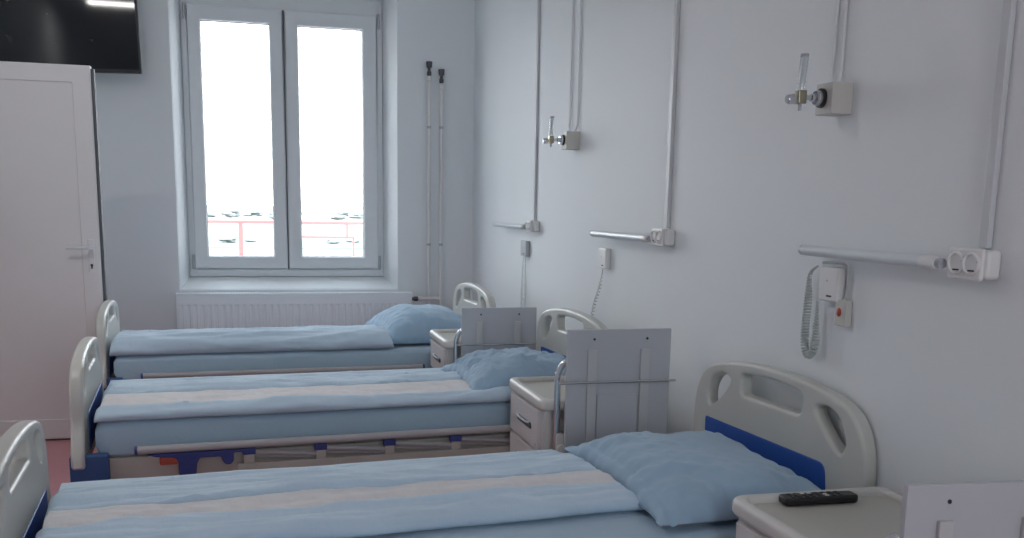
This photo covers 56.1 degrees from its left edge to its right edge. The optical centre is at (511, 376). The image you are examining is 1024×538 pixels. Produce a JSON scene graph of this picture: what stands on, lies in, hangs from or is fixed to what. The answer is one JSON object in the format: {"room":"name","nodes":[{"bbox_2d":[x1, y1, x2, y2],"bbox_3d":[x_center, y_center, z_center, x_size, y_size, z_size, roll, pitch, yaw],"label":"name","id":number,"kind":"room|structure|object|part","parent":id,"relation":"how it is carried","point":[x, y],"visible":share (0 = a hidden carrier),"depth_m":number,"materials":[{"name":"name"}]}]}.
{"room":"hospital room","nodes":[
{"label":"hospital room","id":0,"kind":"room"},
{"bbox_2d":[45,439,359,497],"bbox_3d":[-1.541,0.922,2.751,5.160,0.120,9.300,-2,10,-15],"label":"floor","id":1,"kind":"structure","parent":0,"point":[58,451],"depth_m":5.00,"materials":[{"name":"pink plastic"}]},
{"bbox_2d":[95,282,495,390],"bbox_3d":[-1.235,-0.094,5.640,2.145,0.887,1.024,-2,10,-17],"label":"hospital bed","id":2,"kind":"object","parent":1,"relation":"on","point":[107,326],"visible":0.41,"depth_m":5.16,"materials":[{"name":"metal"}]},
{"bbox_3d":[-2.226,-0.202,5.302,0.046,0.417,1.024,-2,10,-17],"label":"footboard","id":3,"kind":"part","parent":2,"relation":"part of","materials":[{"name":"beige plastic"}]},
{"bbox_3d":[-2.215,-0.119,5.345,0.012,0.140,0.674,-2,10,-17],"label":"blue panel","id":4,"kind":"part","parent":2,"relation":"part of","materials":[{"name":"plastic"}]},
{"bbox_2d":[114,343,432,379],"bbox_3d":[-1.222,-0.146,5.635,2.001,0.128,0.884,-2,10,-17],"label":"mattress","id":5,"kind":"object","parent":2,"relation":"on","point":[127,367],"visible":0.4,"depth_m":5.16,"materials":[{"name":"blue fabric"}]},
{"bbox_2d":[109,325,393,355],"bbox_3d":[-1.486,-0.254,5.522,1.466,0.111,0.896,-2,10,-17],"label":"duvet","id":6,"kind":"object","parent":5,"relation":"on","point":[324,337],"visible":1,"depth_m":5.15,"materials":[{"name":"blue fabric"}]},
{"bbox_2d":[365,304,460,343],"bbox_3d":[-0.551,-0.336,5.828,0.602,0.197,0.763,-2,11,-19],"label":"pillow","id":7,"kind":"object","parent":5,"relation":"on","point":[406,323],"visible":0.67,"depth_m":5.57,"materials":[{"name":"blue fabric"}]},
{"bbox_3d":[-1.198,-0.026,5.151,1.463,0.030,0.030,-2,10,-17],"label":"rail","id":8,"kind":"part","parent":2,"relation":"part of","materials":[{"name":"beige metal"}]},
{"bbox_3d":[-0.237,-0.318,5.920,0.046,0.508,1.024,-2,10,-17],"label":"headboard","id":9,"kind":"part","parent":2,"relation":"part of","materials":[{"name":"beige plastic"}]},
{"bbox_2d":[69,308,607,481],"bbox_3d":[-0.706,0.172,4.187,2.145,0.887,1.024,-2,11,-19],"label":"hospital bed","id":10,"kind":"object","parent":1,"relation":"on","point":[86,390],"visible":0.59,"depth_m":3.66,"materials":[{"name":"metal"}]},
{"bbox_3d":[-1.690,0.067,3.827,0.046,0.417,1.024,-2,11,-19],"label":"footboard","id":11,"kind":"part","parent":10,"relation":"part of","materials":[{"name":"beige plastic"}]},
{"bbox_3d":[-1.680,0.150,3.870,0.012,0.140,0.674,-2,11,-19],"label":"blue panel","id":12,"kind":"part","parent":10,"relation":"part of","materials":[{"name":"plastic"}]},
{"bbox_2d":[95,401,510,455],"bbox_3d":[-0.694,0.119,4.182,2.000,0.128,0.884,-2,11,-19],"label":"mattress","id":13,"kind":"object","parent":10,"relation":"on","point":[116,438],"visible":0.24,"depth_m":3.67,"materials":[{"name":"blue fabric"}]},
{"bbox_2d":[94,368,512,422],"bbox_3d":[-0.863,0.031,4.095,1.631,0.067,0.900,-2,11,-19],"label":"duvet","id":14,"kind":"object","parent":13,"relation":"on","point":[183,397],"visible":0.93,"depth_m":3.84,"materials":[{"name":"blue fabric"}]},
{"bbox_2d":[440,347,565,389],"bbox_3d":[0.019,-0.053,4.290,0.570,0.148,0.596,-2,10,-17],"label":"pillow","id":15,"kind":"object","parent":14,"relation":"on","point":[491,368],"visible":0.66,"depth_m":4.11,"materials":[{"name":"blue fabric"}]},
{"bbox_3d":[-0.708,0.229,4.197,2.025,0.083,0.874,-2,11,-19],"label":"frame","id":16,"kind":"part","parent":10,"relation":"part of","materials":[{"name":"beige metal"}]},
{"bbox_3d":[-0.659,0.240,3.698,1.463,0.030,0.030,-2,11,-19],"label":"rail","id":17,"kind":"part","parent":10,"relation":"part of","materials":[{"name":"grey metal"}]},
{"bbox_3d":[0.256,0.019,4.516,0.012,0.228,0.675,-2,11,-19],"label":"blue panel","id":18,"kind":"part","parent":10,"relation":"part of","materials":[{"name":"plastic"}]},
{"bbox_3d":[0.284,-0.056,4.488,0.046,0.508,1.024,-2,11,-19],"label":"headboard","id":19,"kind":"part","parent":10,"relation":"part of","materials":[{"name":"beige plastic"}]},
{"bbox_2d":[0,362,876,537],"bbox_3d":[-0.195,0.454,2.635,2.145,0.887,1.024,-2,11,-19],"label":"hospital bed","id":20,"kind":"object","parent":1,"relation":"on","point":[806,442],"visible":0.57,"depth_m":2.68,"materials":[{"name":"beige plastic"}]},
{"bbox_3d":[-1.179,0.350,2.275,0.046,0.417,1.024,-2,11,-19],"label":"footboard","id":21,"kind":"part","parent":20,"relation":"part of","materials":[{"name":"beige plastic"}]},
{"bbox_3d":[-1.168,0.433,2.318,0.012,0.140,0.674,-2,11,-19],"label":"blue panel","id":22,"kind":"part","parent":20,"relation":"part of","materials":[{"name":"plastic"}]},
{"bbox_2d":[354,510,738,537],"bbox_3d":[-0.182,0.402,2.630,2.001,0.128,0.885,-2,11,-19],"label":"mattress","id":23,"kind":"object","parent":20,"relation":"on","point":[634,523],"visible":0.1,"depth_m":2.42,"materials":[{"name":"blue fabric"}]},
{"bbox_2d":[35,449,643,537],"bbox_3d":[-0.457,0.301,2.617,1.485,0.062,0.703,-2,11,-19],"label":"duvet","id":24,"kind":"object","parent":23,"relation":"on","point":[361,499],"visible":1,"depth_m":2.46,"materials":[{"name":"blue fabric"}]},
{"bbox_2d":[563,430,820,526],"bbox_3d":[0.527,0.254,2.795,0.545,0.120,0.791,-2,10,-15],"label":"pillow","id":25,"kind":"object","parent":23,"relation":"on","point":[687,477],"visible":0.9,"depth_m":2.59,"materials":[{"name":"blue fabric"}]},
{"bbox_3d":[0.767,0.302,2.964,0.012,0.228,0.675,-2,11,-19],"label":"blue panel","id":26,"kind":"part","parent":20,"relation":"part of","materials":[{"name":"plastic"}]},
{"bbox_3d":[0.795,0.227,2.936,0.046,0.508,1.024,-2,11,-19],"label":"headboard","id":27,"kind":"part","parent":20,"relation":"part of","materials":[{"name":"beige plastic"}]},
{"bbox_2d":[430,307,536,434],"bbox_3d":[-0.175,0.025,5.187,0.507,0.845,0.556,-2,10,-15],"label":"base cabinet","id":28,"kind":"object","parent":1,"relation":"on","point":[498,328],"visible":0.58,"depth_m":4.91,"materials":[{"name":"plastic"}]},
{"bbox_3d":[-0.395,-0.097,5.146,0.018,0.147,0.390,-2,10,-15],"label":"drawer","id":29,"kind":"part","parent":28,"relation":"part of","materials":[{"name":"white plastic"}]},
{"bbox_2d":[430,329,460,348],"bbox_3d":[-0.192,-0.205,5.175,0.440,0.044,0.490,-2,10,-15],"label":"tray","id":30,"kind":"object","parent":28,"relation":"on","point":[441,338],"depth_m":5.12,"materials":[{"name":"plastic"}]},
{"bbox_2d":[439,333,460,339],"bbox_3d":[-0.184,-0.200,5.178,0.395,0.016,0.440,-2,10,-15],"label":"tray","id":31,"kind":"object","parent":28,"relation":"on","point":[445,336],"depth_m":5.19,"materials":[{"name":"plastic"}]},
{"bbox_3d":[-0.069,-0.162,4.894,0.438,0.009,0.010,-2,10,-15],"label":"cross rod","id":32,"kind":"part","parent":28,"relation":"part of","materials":[{"name":"silver metal"}]},
{"bbox_2d":[509,328,675,452],"bbox_3d":[0.271,0.249,3.718,0.507,0.930,0.556,-2,10,-15],"label":"base cabinet","id":33,"kind":"object","parent":1,"relation":"on","point":[615,381],"visible":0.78,"depth_m":3.44,"materials":[{"name":"plastic"}]},
{"bbox_3d":[0.046,0.427,3.730,0.018,0.352,0.390,-2,10,-15],"label":"door","id":34,"kind":"part","parent":33,"relation":"part of","materials":[{"name":"grey plastic"}]},
{"bbox_3d":[0.041,0.161,3.654,0.019,0.009,0.158,-2,10,-15],"label":"handle","id":35,"kind":"part","parent":33,"relation":"part of","materials":[{"name":"grey plastic"}]},
{"bbox_3d":[0.046,0.169,3.657,0.006,0.024,0.180,-2,10,-15],"label":"recess plate","id":36,"kind":"part","parent":33,"relation":"part of","materials":[{"name":"metal"}]},
{"bbox_3d":[0.051,0.168,3.684,0.018,0.147,0.390,-2,10,-15],"label":"drawer","id":37,"kind":"part","parent":33,"relation":"part of","materials":[{"name":"white plastic"}]},
{"bbox_2d":[509,376,564,410],"bbox_3d":[0.255,0.060,3.714,0.440,0.044,0.490,-2,10,-15],"label":"tray","id":38,"kind":"object","parent":33,"relation":"on","point":[536,393],"depth_m":3.67,"materials":[{"name":"plastic"}]},
{"bbox_2d":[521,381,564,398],"bbox_3d":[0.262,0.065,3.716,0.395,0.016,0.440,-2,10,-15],"label":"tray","id":39,"kind":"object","parent":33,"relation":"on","point":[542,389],"depth_m":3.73,"materials":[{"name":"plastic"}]},
{"bbox_3d":[0.165,0.329,3.479,0.030,0.255,0.052,-2,10,-15],"label":"table post","id":40,"kind":"part","parent":33,"relation":"part of","materials":[{"name":"plastic"}]},
{"bbox_3d":[0.175,0.260,3.428,0.031,0.031,0.026,-2,10,-15],"label":"knob","id":41,"kind":"part","parent":33,"relation":"part of","materials":[{"name":"plastic"}]},
{"bbox_3d":[0.379,0.020,3.418,0.438,0.009,0.010,-2,10,-15],"label":"cross rod","id":42,"kind":"part","parent":33,"relation":"part of","materials":[{"name":"silver metal"}]},
{"bbox_2d":[732,480,1023,537],"bbox_3d":[0.803,0.578,2.147,0.480,0.845,0.589,-2,10,-15],"label":"base cabinet","id":43,"kind":"object","parent":1,"relation":"on","point":[969,509],"visible":0.99,"depth_m":1.87,"materials":[{"name":"plastic"}]},
{"bbox_3d":[0.593,0.452,2.125,0.018,0.147,0.390,-2,10,-15],"label":"drawer","id":44,"kind":"part","parent":43,"relation":"part of","materials":[{"name":"grey plastic"}]},
{"bbox_2d":[732,487,902,537],"bbox_3d":[0.796,0.345,2.155,0.440,0.044,0.490,-2,10,-15],"label":"tray","id":45,"kind":"object","parent":43,"relation":"on","point":[876,513],"depth_m":2.24,"materials":[{"name":"plastic"}]},
{"bbox_2d":[779,491,857,505],"bbox_3d":[0.747,0.296,2.338,0.196,0.022,0.048,-1,10,-13],"label":"remote control","id":46,"kind":"object","parent":43,"relation":"on","point":[828,497],"visible":1,"depth_m":2.32,"materials":[{"name":"black plastic"}]},
{"bbox_2d":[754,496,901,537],"bbox_3d":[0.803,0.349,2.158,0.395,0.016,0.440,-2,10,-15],"label":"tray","id":47,"kind":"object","parent":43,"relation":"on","point":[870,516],"depth_m":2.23,"materials":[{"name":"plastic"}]},
{"bbox_2d":[95,0,474,331],"bbox_3d":[-2.035,-1.496,6.856,3.510,3.200,0.400,-2,10,-15],"label":"wall","id":48,"kind":"structure","parent":0,"point":[140,117],"depth_m":6.84,"materials":[{"name":"paint"}]},
{"bbox_2d":[0,0,141,73],"bbox_3d":[-2.910,-2.246,6.178,0.970,0.570,0.177,-3,11,-14],"label":"television","id":49,"kind":"object","parent":48,"relation":"attached to","point":[102,35],"visible":0.97,"depth_m":6.12,"materials":[{"name":"plastic"}]},
{"bbox_2d":[179,0,383,276],"bbox_3d":[-1.635,-1.716,6.955,1.398,1.987,0.100,-2,10,-15],"label":"window","id":50,"kind":"structure","parent":48,"relation":"in","point":[283,18],"depth_m":6.91,"materials":[{"name":"white plastic"}]},
{"bbox_3d":[-1.954,-1.678,6.863,0.653,1.822,0.065,-2,10,-15],"label":"sash","id":51,"kind":"part","parent":50,"relation":"part of","materials":[{"name":"white plastic"}]},
{"bbox_3d":[-1.316,-1.696,7.030,0.659,1.822,0.065,-2,10,-15],"label":"sash","id":52,"kind":"part","parent":50,"relation":"part of","materials":[{"name":"white plastic"}]},
{"bbox_2d":[176,291,441,328],"bbox_3d":[-1.431,-0.245,6.958,1.872,0.722,0.100,-2,10,-15],"label":"radiator","id":53,"kind":"object","parent":48,"relation":"attached to","point":[194,310],"visible":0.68,"depth_m":6.82,"materials":[{"name":"metal"}]},
{"bbox_2d":[177,291,410,296],"bbox_3d":[-1.537,-0.587,6.870,1.632,0.022,0.096,-2,10,-15],"label":"grille","id":54,"kind":"object","parent":53,"relation":"attached to","point":[404,293],"depth_m":6.84,"materials":[{"name":"metal"}]},
{"bbox_2d":[426,61,431,303],"bbox_3d":[-0.614,-1.085,7.069,0.046,2.366,0.053,-2,10,-15],"label":"pipe","id":55,"kind":"object","parent":48,"relation":"attached to","point":[428,63],"visible":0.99,"depth_m":6.98,"materials":[{"name":"white metal"}]},
{"bbox_2d":[426,61,431,75],"bbox_3d":[-0.593,-2.200,6.870,0.046,0.100,0.046,-2,10,-15],"label":"air vent","id":56,"kind":"object","parent":55,"relation":"attached to","point":[428,63],"depth_m":6.86,"materials":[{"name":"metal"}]},
{"bbox_2d":[438,69,444,297],"bbox_3d":[-0.527,-1.063,7.096,0.046,2.318,0.053,-2,10,-15],"label":"pipe","id":57,"kind":"object","parent":48,"relation":"attached to","point":[441,71],"visible":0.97,"depth_m":7.02,"materials":[{"name":"white metal"}]},
{"bbox_2d":[438,69,444,82],"bbox_3d":[-0.507,-2.155,6.901,0.046,0.100,0.046,-2,10,-15],"label":"air vent","id":58,"kind":"object","parent":57,"relation":"attached to","point":[441,71],"depth_m":6.89,"materials":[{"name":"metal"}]},
{"bbox_2d":[472,0,1023,492],"bbox_3d":[0.887,-0.780,3.089,0.200,3.200,9.300,-2,10,-15],"label":"wall","id":59,"kind":"structure","parent":0,"point":[933,362],"depth_m":2.98,"materials":[{"name":"paint"}]},
{"bbox_2d":[493,222,524,228],"bbox_3d":[-0.002,-0.931,5.934,0.073,0.032,0.726,-2,10,-15],"label":"reading lamp","id":60,"kind":"object","parent":59,"relation":"attached to","point":[496,224],"visible":0.9,"depth_m":5.87,"materials":[{"name":"grey plastic"}]},
{"bbox_2d":[520,240,529,306],"bbox_3d":[0.075,-0.581,5.766,0.029,0.462,0.118,-2,10,-15],"label":"handset","id":61,"kind":"object","parent":59,"relation":"attached to","point":[525,245],"visible":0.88,"depth_m":5.72,"materials":[{"name":"grey plastic"}]},
{"bbox_3d":[0.069,-0.536,5.772,0.016,0.372,0.090,-2,10,-15],"label":"coiled cord","id":62,"kind":"part","parent":61,"relation":"part of","materials":[{"name":"white plastic"}]},
{"bbox_2d":[525,220,539,232],"bbox_3d":[0.116,-0.863,5.521,0.057,0.072,0.119,-2,10,-15],"label":"wall socket","id":63,"kind":"object","parent":59,"relation":"attached to","point":[531,226],"visible":1,"depth_m":5.47,"materials":[{"name":"white plastic"}]},
{"bbox_2d":[533,0,540,220],"bbox_3d":[0.146,-1.842,5.384,0.016,1.921,0.026,-2,10,-15],"label":"cable trunking","id":64,"kind":"object","parent":59,"relation":"attached to","point":[538,1],"visible":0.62,"depth_m":5.43,"materials":[{"name":"plastic"}]},
{"bbox_2d":[542,0,581,149],"bbox_3d":[0.244,-1.903,4.682,0.178,1.557,0.155,-2,10,-15],"label":"outlet","id":65,"kind":"object","parent":59,"relation":"attached to","point":[569,140],"visible":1,"depth_m":4.76,"materials":[{"name":"plastic"}]},
{"bbox_3d":[0.168,-1.168,4.765,0.032,0.029,0.028,-2,10,-15],"label":"knob","id":66,"kind":"part","parent":65,"relation":"part of","materials":[{"name":"silver metal"}]},
{"bbox_2d":[591,248,610,315],"bbox_3d":[0.411,-0.392,4.490,0.033,0.414,0.179,-2,10,-15],"label":"handset","id":67,"kind":"object","parent":59,"relation":"attached to","point":[604,253],"visible":0.83,"depth_m":4.40,"materials":[{"name":"white plastic"}]},
{"bbox_3d":[0.398,-0.349,4.521,0.019,0.319,0.129,-2,11,-18],"label":"coiled cord","id":68,"kind":"part","parent":67,"relation":"part of","materials":[{"name":"grey plastic"}]},
{"bbox_2d":[590,230,650,242],"bbox_3d":[0.478,-0.603,4.130,0.073,0.032,0.680,-2,10,-15],"label":"reading lamp","id":69,"kind":"object","parent":59,"relation":"attached to","point":[602,234],"visible":0.97,"depth_m":4.06,"materials":[{"name":"grey plastic"}]},
{"bbox_2d":[650,228,674,246],"bbox_3d":[0.588,-0.542,3.752,0.057,0.072,0.121,-2,10,-15],"label":"wall socket","id":70,"kind":"object","parent":59,"relation":"attached to","point":[660,237],"visible":1,"depth_m":3.71,"materials":[{"name":"white plastic"}]},
{"bbox_2d":[650,230,655,242],"bbox_3d":[0.555,-0.548,3.774,0.007,0.051,0.051,-2,10,-15],"label":"outlet","id":71,"kind":"object","parent":70,"relation":"attached to","point":[653,233],"depth_m":3.78,"materials":[{"name":"white plastic"}]},
{"bbox_2d":[655,231,661,243],"bbox_3d":[0.568,-0.540,3.728,0.007,0.051,0.051,-2,10,-15],"label":"outlet","id":72,"kind":"object","parent":70,"relation":"attached to","point":[658,234],"depth_m":3.73,"materials":[{"name":"white plastic"}]},
{"bbox_2d":[664,0,680,227],"bbox_3d":[0.624,-1.521,3.589,0.016,1.914,0.026,-2,10,-15],"label":"cable trunking","id":73,"kind":"object","parent":59,"relation":"attached to","point":[676,2],"visible":1,"depth_m":3.67,"materials":[{"name":"plastic"}]},
{"bbox_2d":[785,0,853,116],"bbox_3d":[0.834,-1.492,2.479,0.172,1.582,0.103,-2,10,-15],"label":"outlet","id":74,"kind":"object","parent":59,"relation":"attached to","point":[832,98],"visible":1,"depth_m":2.59,"materials":[{"name":"plastic"}]},
{"bbox_3d":[0.754,-0.748,2.589,0.032,0.029,0.028,-2,10,-15],"label":"knob","id":75,"kind":"part","parent":74,"relation":"part of","materials":[{"name":"silver metal"}]},
{"bbox_2d":[800,265,845,358],"bbox_3d":[0.877,-0.176,2.722,0.037,0.270,0.162,-2,10,-15],"label":"handset","id":76,"kind":"object","parent":59,"relation":"attached to","point":[832,280],"visible":0.99,"depth_m":2.72,"materials":[{"name":"white plastic"}]},
{"bbox_3d":[0.861,-0.183,2.760,0.025,0.271,0.080,-2,10,-15],"label":"coiled cord","id":77,"kind":"part","parent":76,"relation":"part of","materials":[{"name":"grey plastic"}]},
{"bbox_2d":[822,261,852,326],"bbox_3d":[0.896,-0.231,2.664,0.026,0.175,0.136,-2,10,-15],"label":"button","id":78,"kind":"object","parent":59,"relation":"attached to","point":[843,307],"visible":1,"depth_m":2.62,"materials":[{"name":"plastic"}]},
{"bbox_3d":[0.899,-0.266,2.663,0.010,0.105,0.127,-2,10,-16],"label":"cord","id":79,"kind":"part","parent":78,"relation":"part of","materials":[{"name":"white plastic"}]},
{"bbox_2d":[798,245,946,269],"bbox_3d":[0.922,-0.309,2.466,0.073,0.032,0.585,-2,11,-15],"label":"reading lamp","id":80,"kind":"object","parent":59,"relation":"attached to","point":[900,259],"visible":1,"depth_m":2.39,"materials":[{"name":"grey plastic"}]},
{"bbox_2d":[947,247,1000,281],"bbox_3d":[1.021,-0.248,2.125,0.057,0.072,0.110,-2,10,-15],"label":"wall socket","id":81,"kind":"object","parent":59,"relation":"attached to","point":[963,263],"visible":1,"depth_m":2.09,"materials":[{"name":"white plastic"}]},
{"bbox_2d":[947,251,963,273],"bbox_3d":[0.990,-0.253,2.143,0.007,0.051,0.051,-2,10,-15],"label":"outlet","id":82,"kind":"object","parent":81,"relation":"attached to","point":[955,262],"depth_m":2.14,"materials":[{"name":"white plastic"}]},
{"bbox_2d":[962,252,980,275],"bbox_3d":[1.002,-0.244,2.097,0.007,0.051,0.051,-2,10,-15],"label":"outlet","id":83,"kind":"object","parent":81,"relation":"attached to","point":[971,261],"depth_m":2.10,"materials":[{"name":"white plastic"}]},
{"bbox_2d":[978,0,1016,247],"bbox_3d":[1.060,-1.224,1.952,0.016,1.914,0.026,-2,10,-15],"label":"cable trunking","id":84,"kind":"object","parent":59,"relation":"attached to","point":[1009,6],"visible":0.96,"depth_m":2.06,"materials":[{"name":"plastic"}]},
{"bbox_3d":[-2.061,-0.411,7.844,3.800,0.120,1.080,-2,10,-15],"label":"floor","id":85,"kind":"structure","parent":0,"visible":0},
{"bbox_2d":[208,220,362,255],"bbox_3d":[-2.139,-0.914,8.089,3.700,0.783,0.036,-2,10,-15],"label":"balcony railing","id":86,"kind":"object","parent":85,"relation":"on","point":[240,222],"visible":0.25,"depth_m":8.11,"materials":[{"name":"metal"}]},
{"bbox_3d":[-2.267,-0.898,8.058,0.036,0.757,0.036,-2,10,-15],"label":"post","id":87,"kind":"part","parent":86,"relation":"part of","materials":[{"name":"metal"}]},
{"bbox_3d":[-2.132,-1.287,8.024,3.700,0.026,0.030,-2,10,-15],"label":"rail","id":88,"kind":"part","parent":86,"relation":"part of","materials":[{"name":"metal"}]},
{"bbox_3d":[-1.671,-1.183,8.166,0.658,0.019,0.020,-2,10,-15],"label":"rail","id":89,"kind":"part","parent":86,"relation":"part of","materials":[{"name":"white metal"}]},
{"bbox_3d":[-1.368,-0.868,8.303,0.016,0.645,0.016,-2,10,-15],"label":"post","id":90,"kind":"part","parent":86,"relation":"part of","materials":[{"name":"metal"}]},
{"bbox_3d":[-2.532,-0.684,2.196,0.150,3.200,9.300,-2,10,-15],"label":"wall","id":91,"kind":"structure","parent":0,"visible":0},
{"bbox_2d":[0,61,106,439],"bbox_3d":[-2.728,-0.642,5.216,0.948,2.058,0.110,-2,10,-14],"label":"door","id":92,"kind":"structure","parent":91,"relation":"in","point":[53,284],"depth_m":5.26,"materials":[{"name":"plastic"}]},
{"bbox_3d":[-2.374,-0.705,5.269,0.130,0.017,0.056,-2,10,-14],"label":"handle","id":93,"kind":"part","parent":92,"relation":"part of","materials":[{"name":"white plastic"}]},
{"bbox_3d":[-2.329,-0.667,5.317,0.032,0.180,0.008,-2,10,-14],"label":"handle plate","id":94,"kind":"part","parent":92,"relation":"part of","materials":[{"name":"plastic"}]},
{"label":"outside","id":95,"kind":"structure","parent":0,"visible":0},
{"bbox_2d":[207,205,362,255],"bbox_3d":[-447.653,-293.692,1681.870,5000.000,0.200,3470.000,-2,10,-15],"label":"ground","id":96,"kind":"structure","parent":95,"point":[325,212],"depth_m":376.80,"materials":[{"name":"white"}]},
{"bbox_2d":[208,211,216,216],"bbox_3d":[-189.860,-100.481,595.884,13.300,5.146,10.712,-2,10,-17],"label":"tree","id":97,"kind":"object","parent":96,"relation":"on","point":[210,214],"visible":0.38,"depth_m":594.03,"materials":[{"name":"white plant"}]},
{"bbox_2d":[220,209,240,217],"bbox_3d":[-189.317,-109.664,646.356,13.282,5.744,15.216,-6,12,-36],"label":"tree","id":98,"kind":"object","parent":96,"relation":"on","point":[233,212],"visible":1,"depth_m":641.83,"materials":[{"name":"white plant"}]},
{"bbox_2d":[242,211,262,215],"bbox_3d":[-183.508,-114.791,679.975,14.287,4.387,12.505,1,10,-3],"label":"tree","id":99,"kind":"object","parent":96,"relation":"on","point":[257,213],"visible":1,"depth_m":675.92,"materials":[{"name":"plant"}]},
{"bbox_2d":[302,211,319,217],"bbox_3d":[-147.108,-117.349,697.416,15.241,4.779,15.587,3,10,9],"label":"tree","id":100,"kind":"object","parent":96,"relation":"on","point":[308,214],"visible":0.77,"depth_m":693.98,"materials":[{"name":"plant"}]},
{"bbox_2d":[329,209,349,219],"bbox_3d":[-111.450,-104.515,621.006,12.486,7.172,12.378,1,10,2],"label":"tree","id":101,"kind":"object","parent":96,"relation":"on","point":[338,214],"visible":1,"depth_m":617.84,"materials":[{"name":"white plant"}]},
{"bbox_2d":[345,212,362,218],"bbox_3d":[-110.766,-111.785,669.234,14.643,4.786,13.711,-1,10,-14],"label":"tree","id":102,"kind":"object","parent":96,"relation":"on","point":[358,215],"visible":0.85,"depth_m":664.63,"materials":[{"name":"white plant"}]},
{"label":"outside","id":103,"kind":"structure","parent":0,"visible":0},
{"bbox_2d":[208,223,362,248],"bbox_3d":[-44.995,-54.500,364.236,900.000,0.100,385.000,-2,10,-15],"label":"meadow","id":104,"kind":"structure","parent":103,"point":[263,240],"depth_m":270.31,"materials":[{"name":"white"}]},
{"bbox_2d":[217,236,237,241],"bbox_3d":[-72.715,-34.899,245.604,4.718,1.656,5.450,8,12,34],"label":"tree","id":105,"kind":"object","parent":104,"relation":"on","point":[229,238],"visible":1,"depth_m":244.50,"materials":[{"name":"plant"}]},
{"bbox_2d":[244,238,256,241],"bbox_3d":[-68.529,-35.859,252.848,3.891,1.187,3.844,8,12,35],"label":"tree","id":106,"kind":"object","parent":104,"relation":"on","point":[247,239],"visible":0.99,"depth_m":251.59,"materials":[{"name":"white plant"}]},
{"bbox_2d":[326,238,339,243],"bbox_3d":[-47.280,-35.534,252.035,3.897,1.582,4.067,6,11,24],"label":"tree","id":107,"kind":"object","parent":104,"relation":"on","point":[329,240],"visible":0.99,"depth_m":250.42,"materials":[{"name":"white plant"}]},
{"bbox_2d":[346,238,359,241],"bbox_3d":[-43.276,-36.909,261.331,3.861,1.209,4.261,-2,11,-18],"label":"tree","id":108,"kind":"object","parent":104,"relation":"on","point":[356,239],"visible":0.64,"depth_m":260.84,"materials":[{"name":"plant"}]}
]}

